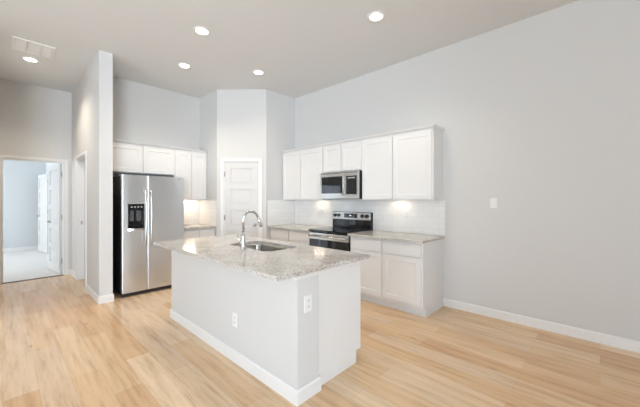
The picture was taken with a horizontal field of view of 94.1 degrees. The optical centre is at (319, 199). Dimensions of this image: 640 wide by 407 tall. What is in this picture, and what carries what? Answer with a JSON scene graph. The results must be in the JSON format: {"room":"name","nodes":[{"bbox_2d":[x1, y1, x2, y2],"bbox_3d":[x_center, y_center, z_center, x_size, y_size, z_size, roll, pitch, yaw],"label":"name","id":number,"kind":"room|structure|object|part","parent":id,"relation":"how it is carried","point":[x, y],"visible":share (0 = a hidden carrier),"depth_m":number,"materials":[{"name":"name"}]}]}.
{"room":"kitchen","nodes":[
{"label":"kitchen","id":0,"kind":"room"},
{"bbox_2d":[3,160,45,248],"bbox_3d":[-8.690,-0.003,7.414,0.120,2.750,4.900,0,0,43],"label":"wall","id":1,"kind":"structure","parent":0,"point":[20,178],"depth_m":8.01,"materials":[{"name":"grey paint"}]},
{"bbox_2d":[3,246,37,251],"bbox_3d":[-8.970,1.318,7.019,0.012,0.100,3.680,0,0,43],"label":"baseboard","id":2,"kind":"structure","parent":1,"relation":"attached to","point":[29,247],"depth_m":8.00,"materials":[{"name":"white wood"}]},
{"bbox_2d":[3,249,62,282],"bbox_3d":[-7.186,1.410,6.000,4.310,0.084,4.900,0,0,43],"label":"floor","id":3,"kind":"structure","parent":0,"point":[28,264],"depth_m":6.13,"materials":[{"name":"white carpet"}]},
{"bbox_2d":[0,78,71,268],"bbox_3d":[-4.677,-0.305,5.522,0.120,3.355,2.160,0,0,43],"label":"wall","id":4,"kind":"structure","parent":0,"point":[36,121],"depth_m":5.17,"materials":[{"name":"grey paint"}]},
{"bbox_2d":[2,275,61,283],"bbox_3d":[-4.944,1.367,5.164,0.042,0.008,0.775,0,0,43],"label":"trim","id":5,"kind":"structure","parent":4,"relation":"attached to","point":[56,275],"depth_m":5.12,"materials":[{"name":"grey metal"}]},
{"bbox_2d":[0,155,67,283],"bbox_3d":[-5.247,0.316,5.449,0.884,2.112,0.891,0,0,43],"label":"door","id":6,"kind":"structure","parent":4,"relation":"in","point":[57,221],"depth_m":5.49,"materials":[{"name":"white wood"}]},
{"bbox_2d":[46,50,112,295],"bbox_3d":[-5.076,-0.305,6.405,6.530,3.355,0.720,0,0,43],"label":"wall","id":7,"kind":"structure","parent":0,"point":[92,97],"depth_m":4.04,"materials":[{"name":"grey paint"}]},
{"bbox_2d":[36,172,47,252],"bbox_3d":[-7.292,0.314,7.835,0.994,2.117,0.230,0,0,43],"label":"door","id":8,"kind":"structure","parent":7,"relation":"in","point":[42,215],"depth_m":7.81,"materials":[{"name":"white wood"}]},
{"bbox_2d":[75,151,86,290],"bbox_3d":[-3.832,0.316,4.888,0.954,2.112,0.166,0,0,43],"label":"door","id":9,"kind":"structure","parent":7,"relation":"in","point":[80,161],"depth_m":5.13,"materials":[{"name":"white wood"}]},
{"bbox_2d":[86,284,113,303],"bbox_3d":[-3.167,1.322,4.274,0.855,0.100,0.176,0,0,43],"label":"baseboard","id":10,"kind":"structure","parent":7,"relation":"attached to","point":[106,298],"depth_m":4.01,"materials":[{"name":"white wood"}]},
{"bbox_2d":[113,77,199,224],"bbox_3d":[-2.505,-0.305,5.745,0.120,3.355,2.900,0,0,43],"label":"wall","id":11,"kind":"structure","parent":0,"point":[142,113],"depth_m":5.22,"materials":[{"name":"grey paint"}]},
{"bbox_2d":[113,142,173,175],"bbox_3d":[-2.987,-0.659,4.910,0.320,0.462,1.013,0,0,43],"label":"upper cabinet","id":12,"kind":"object","parent":11,"relation":"attached to","point":[127,157],"visible":0.78,"depth_m":4.82,"materials":[{"name":"white wood"}]},
{"bbox_3d":[-3.042,-0.650,4.633,0.020,0.420,0.495,0,0,43],"label":"door","id":13,"kind":"part","parent":12,"relation":"part of","materials":[{"name":"white wood"}]},
{"bbox_3d":[-2.700,-0.650,4.996,0.020,0.420,0.470,0,0,43],"label":"door","id":14,"kind":"part","parent":12,"relation":"part of","materials":[{"name":"white wood"}]},
{"bbox_2d":[113,139,207,152],"bbox_3d":[-2.668,-0.905,5.013,0.046,0.030,1.606,0,0,43],"label":"crown molding","id":15,"kind":"structure","parent":12,"relation":"attached to","point":[114,140],"depth_m":4.96,"materials":[{"name":"white wood"}]},
{"bbox_2d":[168,149,206,199],"bbox_3d":[-2.438,-0.445,5.494,0.320,0.890,0.587,0,0,43],"label":"upper cabinet","id":16,"kind":"object","parent":11,"relation":"attached to","point":[191,166],"visible":0.84,"depth_m":5.40,"materials":[{"name":"white wood"}]},
{"bbox_3d":[-2.426,-0.436,5.288,0.020,0.848,0.271,0,0,43],"label":"door","id":17,"kind":"part","parent":16,"relation":"part of","materials":[{"name":"white wood"}]},
{"bbox_3d":[-2.231,-0.436,5.496,0.020,0.848,0.271,0,0,43],"label":"door","id":18,"kind":"part","parent":16,"relation":"part of","materials":[{"name":"white wood"}]},
{"bbox_2d":[184,200,198,224],"bbox_3d":[-2.563,0.232,5.589,0.008,0.462,0.610,0,0,43],"label":"tile backsplash","id":19,"kind":"structure","parent":11,"relation":"attached to","point":[191,207],"depth_m":5.70,"materials":[{"name":"white tile"}]},
{"bbox_2d":[200,89,294,239],"bbox_3d":[-1.419,-0.305,5.619,1.860,3.355,0.567,0,0,-1],"label":"wall","id":20,"kind":"structure","parent":0,"point":[234,123],"depth_m":5.35,"materials":[{"name":"grey paint"}]},
{"bbox_2d":[199,200,215,225],"bbox_3d":[-2.109,0.232,5.587,0.656,0.462,0.008,0,0,43],"label":"tile backsplash","id":21,"kind":"structure","parent":20,"relation":"attached to","point":[207,208],"depth_m":5.58,"materials":[{"name":"white tile"}]},
{"bbox_2d":[221,159,261,237],"bbox_3d":[-1.407,0.316,5.365,0.744,2.112,0.158,0,0,1],"label":"door","id":22,"kind":"structure","parent":20,"relation":"in","point":[241,179],"depth_m":5.35,"materials":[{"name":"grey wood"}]},
{"bbox_2d":[268,200,294,225],"bbox_3d":[-0.717,0.232,5.596,0.008,0.462,0.649,0,0,43],"label":"tile backsplash","id":23,"kind":"structure","parent":20,"relation":"attached to","point":[280,212],"depth_m":5.59,"materials":[{"name":"white tile"}]},
{"bbox_2d":[0,0,578,98],"bbox_3d":[-0.792,-2.033,0.347,12.870,0.100,8.660,0,0,43],"label":"ceiling","id":24,"kind":"structure","parent":0,"point":[302,47],"depth_m":3.61,"materials":[{"name":"white paint"}]},
{"bbox_2d":[21,56,39,62],"bbox_3d":[-4.086,-1.978,4.206,0.186,0.008,0.186,0,0,43],"label":"recessed light","id":25,"kind":"object","parent":24,"relation":"in","point":[29,59],"visible":1,"depth_m":4.20,"materials":[{"name":"white"}]},
{"bbox_2d":[11,36,55,58],"bbox_3d":[-3.736,-1.976,3.888,0.430,0.012,0.397,0,0,43],"label":"ceiling vent","id":26,"kind":"object","parent":24,"relation":"in","point":[19,44],"visible":1,"depth_m":3.88,"materials":[{"name":"white metal"}]},
{"bbox_2d":[178,63,190,68],"bbox_3d":[-1.998,-1.978,4.394,0.186,0.008,0.186,0,0,43],"label":"recessed light","id":27,"kind":"object","parent":24,"relation":"in","point":[182,65],"visible":1,"depth_m":4.38,"materials":[{"name":"white"}]},
{"bbox_2d":[193,26,209,35],"bbox_3d":[-1.385,-1.978,3.497,0.186,0.008,0.186,0,0,43],"label":"recessed light","id":28,"kind":"object","parent":24,"relation":"in","point":[203,31],"visible":1,"depth_m":3.49,"materials":[{"name":"white plastic"}]},
{"bbox_2d":[252,70,264,74],"bbox_3d":[-0.954,-1.978,4.628,0.186,0.008,0.186,0,0,43],"label":"recessed light","id":29,"kind":"object","parent":24,"relation":"in","point":[256,72],"visible":1,"depth_m":4.62,"materials":[{"name":"white plastic"}]},
{"bbox_2d":[367,11,384,21],"bbox_3d":[0.605,-1.978,3.221,0.186,0.008,0.186,0,0,43],"label":"recessed light","id":30,"kind":"object","parent":24,"relation":"in","point":[376,16],"visible":1,"depth_m":3.21,"materials":[{"name":"white plastic"}]},
{"bbox_2d":[0,274,639,406],"bbox_3d":[-0.771,1.412,0.326,12.810,0.080,8.660,0,0,43],"label":"floor","id":31,"kind":"structure","parent":0,"point":[60,347],"depth_m":2.52,"materials":[{"name":"brown wood"}]},
{"bbox_2d":[113,174,183,296],"bbox_3d":[-2.735,0.504,4.711,0.901,1.736,0.852,0,0,43],"label":"refrigerator","id":32,"kind":"object","parent":31,"relation":"on","point":[147,210],"visible":0.91,"depth_m":4.39,"materials":[{"name":"silver metal"}]},
{"bbox_3d":[-2.696,0.225,4.268,0.035,0.154,0.044,0,0,43],"label":"dispenser lever","id":33,"kind":"part","parent":32,"relation":"part of","materials":[{"name":"grey plastic"}]},
{"bbox_3d":[-2.674,0.478,4.288,0.090,1.668,0.319,0,0,43],"label":"freezer door","id":34,"kind":"part","parent":32,"relation":"part of","materials":[{"name":"silver metal"}]},
{"bbox_3d":[-2.632,0.227,4.269,0.009,0.361,0.221,0,0,43],"label":"dispenser trim","id":35,"kind":"part","parent":32,"relation":"part of","materials":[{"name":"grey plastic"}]},
{"bbox_3d":[-2.635,0.225,4.333,0.035,0.154,0.044,0,0,43],"label":"dispenser lever","id":36,"kind":"part","parent":32,"relation":"part of","materials":[{"name":"grey plastic"}]},
{"bbox_3d":[-2.532,0.262,4.329,0.083,0.842,0.025,0,0,43],"label":"handle","id":37,"kind":"part","parent":32,"relation":"part of","materials":[{"name":"silver metal"}]},
{"bbox_3d":[-2.483,0.262,4.383,0.083,0.842,0.025,0,0,43],"label":"handle","id":38,"kind":"part","parent":32,"relation":"part of","materials":[{"name":"silver metal"}]},
{"bbox_3d":[-2.380,0.478,4.600,0.090,1.668,0.527,0,0,43],"label":"door","id":39,"kind":"part","parent":32,"relation":"part of","materials":[{"name":"silver metal"}]},
{"bbox_2d":[184,228,214,238],"bbox_3d":[-2.329,0.933,5.377,0.640,0.876,0.605,0,0,43],"label":"base cabinet","id":40,"kind":"object","parent":31,"relation":"on","point":[203,232],"visible":0.14,"depth_m":5.17,"materials":[{"name":"white wood"}]},
{"bbox_3d":[-2.199,0.595,5.062,0.020,0.145,0.275,0,0,43],"label":"drawer","id":41,"kind":"part","parent":40,"relation":"part of","materials":[{"name":"white wood"}]},
{"bbox_2d":[184,224,215,229],"bbox_3d":[-2.321,0.479,5.361,0.656,0.030,0.608,0,0,43],"label":"countertop","id":42,"kind":"structure","parent":40,"relation":"on","point":[189,226],"depth_m":5.23,"materials":[{"name":"stone"}]},
{"bbox_3d":[-2.000,0.595,5.274,0.020,0.145,0.275,0,0,43],"label":"drawer","id":43,"kind":"part","parent":40,"relation":"part of","materials":[{"name":"white wood"}]},
{"bbox_2d":[170,251,360,406],"bbox_3d":[-0.684,0.933,3.010,2.216,0.877,0.802,0,0,43],"label":"kitchen island","id":44,"kind":"object","parent":31,"relation":"on","point":[294,352],"visible":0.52,"depth_m":2.33,"materials":[{"name":"grey paint"}]},
{"bbox_2d":[232,312,236,327],"bbox_3d":[-0.723,1.017,2.526,0.072,0.116,0.008,0,0,43],"label":"wall outlet","id":45,"kind":"object","parent":44,"relation":"attached to","point":[234,315],"visible":1,"depth_m":2.53,"materials":[{"name":"white plastic"}]},
{"bbox_3d":[-0.873,1.322,2.818,2.203,0.100,0.236,0,0,43],"label":"baseboard","id":46,"kind":"part","parent":44,"relation":"part of","materials":[{"name":"white wood"}]},
{"bbox_3d":[-0.873,0.933,2.818,2.177,0.876,0.210,0,0,43],"label":"panel","id":47,"kind":"part","parent":44,"relation":"part of","materials":[{"name":"grey paint"}]},
{"bbox_2d":[153,234,369,281],"bbox_3d":[-0.715,0.479,2.919,2.190,0.030,1.005,0,0,43],"label":"island countertop","id":48,"kind":"structure","parent":44,"relation":"on","point":[300,259],"depth_m":2.50,"materials":[{"name":"stone"}]},
{"bbox_2d":[236,210,262,248],"bbox_3d":[-0.671,0.281,2.868,0.251,0.364,0.101,0,0,-21],"label":"faucet","id":49,"kind":"object","parent":48,"relation":"on","point":[242,242],"visible":1,"depth_m":2.82,"materials":[{"name":"silver metal"}]},
{"bbox_3d":[-0.666,0.201,2.870,0.179,0.204,0.027,0,0,-40],"label":"spout","id":50,"kind":"part","parent":49,"relation":"part of","materials":[{"name":"silver metal"}]},
{"bbox_2d":[239,244,289,250],"bbox_3d":[-0.583,0.590,3.037,0.714,0.191,0.427,0,0,43],"label":"sink","id":51,"kind":"object","parent":48,"relation":"in","point":[261,247],"visible":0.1,"depth_m":3.32,"materials":[{"name":"silver metal"}]},
{"bbox_3d":[-0.864,0.512,2.809,2.203,0.035,0.262,0,0,43],"label":"moulding","id":52,"kind":"part","parent":44,"relation":"part of","materials":[{"name":"white wood"}]},
{"bbox_2d":[304,294,311,312],"bbox_3d":[-0.082,0.717,2.064,0.008,0.116,0.072,0,0,43],"label":"wall outlet","id":53,"kind":"object","parent":44,"relation":"attached to","point":[307,299],"visible":1,"depth_m":2.06,"materials":[{"name":"white plastic"}]},
{"bbox_3d":[0.151,0.933,2.373,0.030,0.876,0.544,0,0,43],"label":"panel","id":54,"kind":"part","parent":44,"relation":"part of","materials":[{"name":"white wood"}]},
{"bbox_2d":[271,228,310,245],"bbox_3d":[-0.322,0.933,5.263,1.030,0.876,0.610,0,0,43],"label":"base cabinet","id":55,"kind":"object","parent":31,"relation":"on","point":[284,235],"visible":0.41,"depth_m":5.01,"materials":[{"name":"white wood"}]},
{"bbox_3d":[-0.708,0.595,5.222,0.485,0.145,0.020,0,0,43],"label":"drawer","id":56,"kind":"part","parent":55,"relation":"part of","materials":[{"name":"white wood"}]},
{"bbox_3d":[-0.708,0.960,5.222,0.485,0.555,0.020,0,0,43],"label":"door","id":57,"kind":"part","parent":55,"relation":"part of","materials":[{"name":"white wood"}]},
{"bbox_2d":[268,224,328,231],"bbox_3d":[-0.338,0.479,5.240,1.030,0.030,0.650,0,0,43],"label":"countertop","id":58,"kind":"structure","parent":55,"relation":"on","point":[299,227],"depth_m":5.22,"materials":[{"name":"stone"}]},
{"bbox_3d":[-0.340,0.595,4.876,0.485,0.145,0.020,0,0,43],"label":"drawer","id":59,"kind":"part","parent":55,"relation":"part of","materials":[{"name":"white wood"}]},
{"bbox_3d":[-0.340,0.960,4.876,0.485,0.555,0.020,0,0,43],"label":"door","id":60,"kind":"part","parent":55,"relation":"part of","materials":[{"name":"white wood"}]},
{"bbox_2d":[308,211,372,250],"bbox_3d":[0.308,0.783,4.612,0.764,1.178,0.678,0,0,43],"label":"range","id":61,"kind":"object","parent":31,"relation":"on","point":[335,237],"visible":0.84,"depth_m":4.58,"materials":[{"name":"black"}]},
{"bbox_3d":[0.094,0.547,4.384,0.703,0.025,0.053,0,0,43],"label":"handle","id":62,"kind":"part","parent":61,"relation":"part of","materials":[{"name":"silver metal"}]},
{"bbox_3d":[0.124,0.548,4.416,0.757,0.097,0.034,0,0,43],"label":"oven door","id":63,"kind":"part","parent":61,"relation":"part of","materials":[{"name":"silver metal"}]},
{"bbox_3d":[0.124,0.857,4.417,0.757,0.520,0.032,0,0,43],"label":"door glass","id":64,"kind":"part","parent":61,"relation":"part of","materials":[{"name":"black glass"}]},
{"bbox_2d":[309,227,369,234],"bbox_3d":[0.296,0.470,4.599,0.764,0.033,0.562,0,0,43],"label":"cooktop","id":65,"kind":"object","parent":61,"relation":"in","point":[327,230],"depth_m":4.54,"materials":[{"name":"black glass"}]},
{"bbox_3d":[0.493,0.256,4.808,0.759,0.116,0.008,0,0,43],"label":"control panel","id":66,"kind":"part","parent":61,"relation":"part of","materials":[{"name":"silver metal"}]},
{"bbox_3d":[0.494,0.381,4.809,0.759,0.132,0.004,0,0,43],"label":"splash glass","id":67,"kind":"part","parent":61,"relation":"part of","materials":[{"name":"black glass"}]},
{"bbox_2d":[350,236,442,316],"bbox_3d":[1.010,0.933,4.011,1.067,0.876,0.610,0,0,43],"label":"base cabinet","id":68,"kind":"object","parent":31,"relation":"on","point":[399,275],"visible":0.84,"depth_m":3.69,"materials":[{"name":"white wood"}]},
{"bbox_3d":[0.608,0.960,3.984,0.488,0.555,0.020,0,0,43],"label":"door","id":69,"kind":"part","parent":68,"relation":"part of","materials":[{"name":"white wood"}]},
{"bbox_3d":[0.608,0.595,3.984,0.488,0.145,0.020,0,0,43],"label":"drawer","id":70,"kind":"part","parent":68,"relation":"part of","materials":[{"name":"white wood"}]},
{"bbox_2d":[347,230,444,242],"bbox_3d":[0.996,0.479,3.987,1.087,0.030,0.650,0,0,43],"label":"countertop","id":71,"kind":"structure","parent":68,"relation":"on","point":[386,235],"depth_m":3.84,"materials":[{"name":"stone"}]},
{"bbox_3d":[1.030,1.361,4.032,1.067,0.022,0.522,0,0,43],"label":"shoe moulding","id":72,"kind":"part","parent":68,"relation":"part of","materials":[{"name":"white wood"}]},
{"bbox_3d":[0.988,0.595,3.627,0.506,0.145,0.020,0,0,43],"label":"drawer","id":73,"kind":"part","parent":68,"relation":"part of","materials":[{"name":"white wood"}]},
{"bbox_3d":[0.988,0.960,3.627,0.506,0.555,0.020,0,0,43],"label":"door","id":74,"kind":"part","parent":68,"relation":"part of","materials":[{"name":"white wood"}]},
{"bbox_2d":[295,0,639,340],"bbox_3d":[2.610,-0.305,3.009,11.320,3.355,0.120,0,0,43],"label":"wall","id":75,"kind":"structure","parent":0,"point":[539,115],"depth_m":3.20,"materials":[{"name":"grey paint"}]},
{"bbox_2d":[283,146,334,199],"bbox_3d":[-0.222,-0.445,5.368,1.034,0.890,0.320,0,0,43],"label":"upper cabinet","id":76,"kind":"object","parent":75,"relation":"attached to","point":[302,169],"visible":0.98,"depth_m":5.23,"materials":[{"name":"white wood"}]},
{"bbox_3d":[-0.516,-0.436,5.439,0.467,0.848,0.020,0,0,43],"label":"door","id":77,"kind":"part","parent":76,"relation":"part of","materials":[{"name":"white wood"}]},
{"bbox_3d":[-0.146,-0.436,5.092,0.518,0.848,0.020,0,0,43],"label":"door","id":78,"kind":"part","parent":76,"relation":"part of","materials":[{"name":"white wood"}]},
{"bbox_2d":[323,140,361,172],"bbox_3d":[0.436,-0.665,4.749,0.768,0.450,0.320,0,0,43],"label":"upper cabinet","id":79,"kind":"object","parent":75,"relation":"attached to","point":[346,156],"visible":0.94,"depth_m":4.60,"materials":[{"name":"white wood"}]},
{"bbox_3d":[0.195,-0.656,4.770,0.364,0.408,0.020,0,0,43],"label":"door","id":80,"kind":"part","parent":79,"relation":"part of","materials":[{"name":"white wood"}]},
{"bbox_2d":[320,170,361,198],"bbox_3d":[0.395,-0.226,4.704,0.756,0.420,0.426,0,0,43],"label":"microwave","id":81,"kind":"object","parent":79,"relation":"attached to","point":[344,184],"visible":0.91,"depth_m":4.54,"materials":[{"name":"silver metal"}]},
{"bbox_3d":[0.204,-0.227,4.672,0.520,0.412,0.028,0,0,43],"label":"door","id":82,"kind":"part","parent":81,"relation":"part of","materials":[{"name":"silver metal"}]},
{"bbox_3d":[0.354,-0.221,4.482,0.022,0.290,0.045,0,0,43],"label":"handle","id":83,"kind":"part","parent":81,"relation":"part of","materials":[{"name":"silver metal"}]},
{"bbox_3d":[0.480,-0.227,4.413,0.232,0.412,0.027,0,0,43],"label":"control panel","id":84,"kind":"part","parent":81,"relation":"part of","materials":[{"name":"silver metal"}]},
{"bbox_3d":[0.471,-0.656,4.511,0.366,0.408,0.020,0,0,43],"label":"door","id":85,"kind":"part","parent":79,"relation":"part of","materials":[{"name":"white wood"}]},
{"bbox_2d":[295,199,444,235],"bbox_3d":[0.564,0.224,4.844,2.889,0.478,0.008,0,0,43],"label":"tile backsplash","id":86,"kind":"structure","parent":75,"relation":"attached to","point":[425,216],"depth_m":4.43,"materials":[{"name":"white tile"}]},
{"bbox_2d":[404,210,408,218],"bbox_3d":[1.223,0.207,4.213,0.072,0.116,0.008,0,0,43],"label":"wall outlet","id":87,"kind":"object","parent":86,"relation":"attached to","point":[406,213],"visible":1,"depth_m":4.21,"materials":[{"name":"white plastic"}]},
{"bbox_2d":[362,128,442,199],"bbox_3d":[1.103,-0.445,4.122,1.059,0.890,0.320,0,0,43],"label":"upper cabinet","id":88,"kind":"object","parent":75,"relation":"attached to","point":[406,165],"visible":1,"depth_m":3.91,"materials":[{"name":"white wood"}]},
{"bbox_2d":[281,124,444,152],"bbox_3d":[0.446,-0.905,4.723,2.893,0.030,0.345,0,0,43],"label":"crown molding","id":89,"kind":"structure","parent":88,"relation":"attached to","point":[431,125],"depth_m":4.23,"materials":[{"name":"white wood"}]},
{"bbox_3d":[0.801,-0.436,4.201,0.488,0.848,0.020,0,0,43],"label":"door","id":90,"kind":"part","parent":88,"relation":"part of","materials":[{"name":"white wood"}]},
{"bbox_3d":[1.182,-0.436,3.843,0.528,0.848,0.020,0,0,43],"label":"door","id":91,"kind":"part","parent":88,"relation":"part of","materials":[{"name":"white wood"}]},
{"bbox_2d":[490,198,496,207],"bbox_3d":[2.022,0.035,3.472,0.072,0.116,0.009,0,0,43],"label":"light switch","id":92,"kind":"object","parent":75,"relation":"attached to","point":[493,201],"visible":1,"depth_m":3.47,"materials":[{"name":"white plastic"}]},
{"bbox_2d":[443,298,639,352],"bbox_3d":[4.141,1.322,1.478,6.987,0.100,0.012,0,0,43],"label":"baseboard","id":93,"kind":"structure","parent":75,"relation":"attached to","point":[610,340],"depth_m":3.10,"materials":[{"name":"white wood"}]}
]}

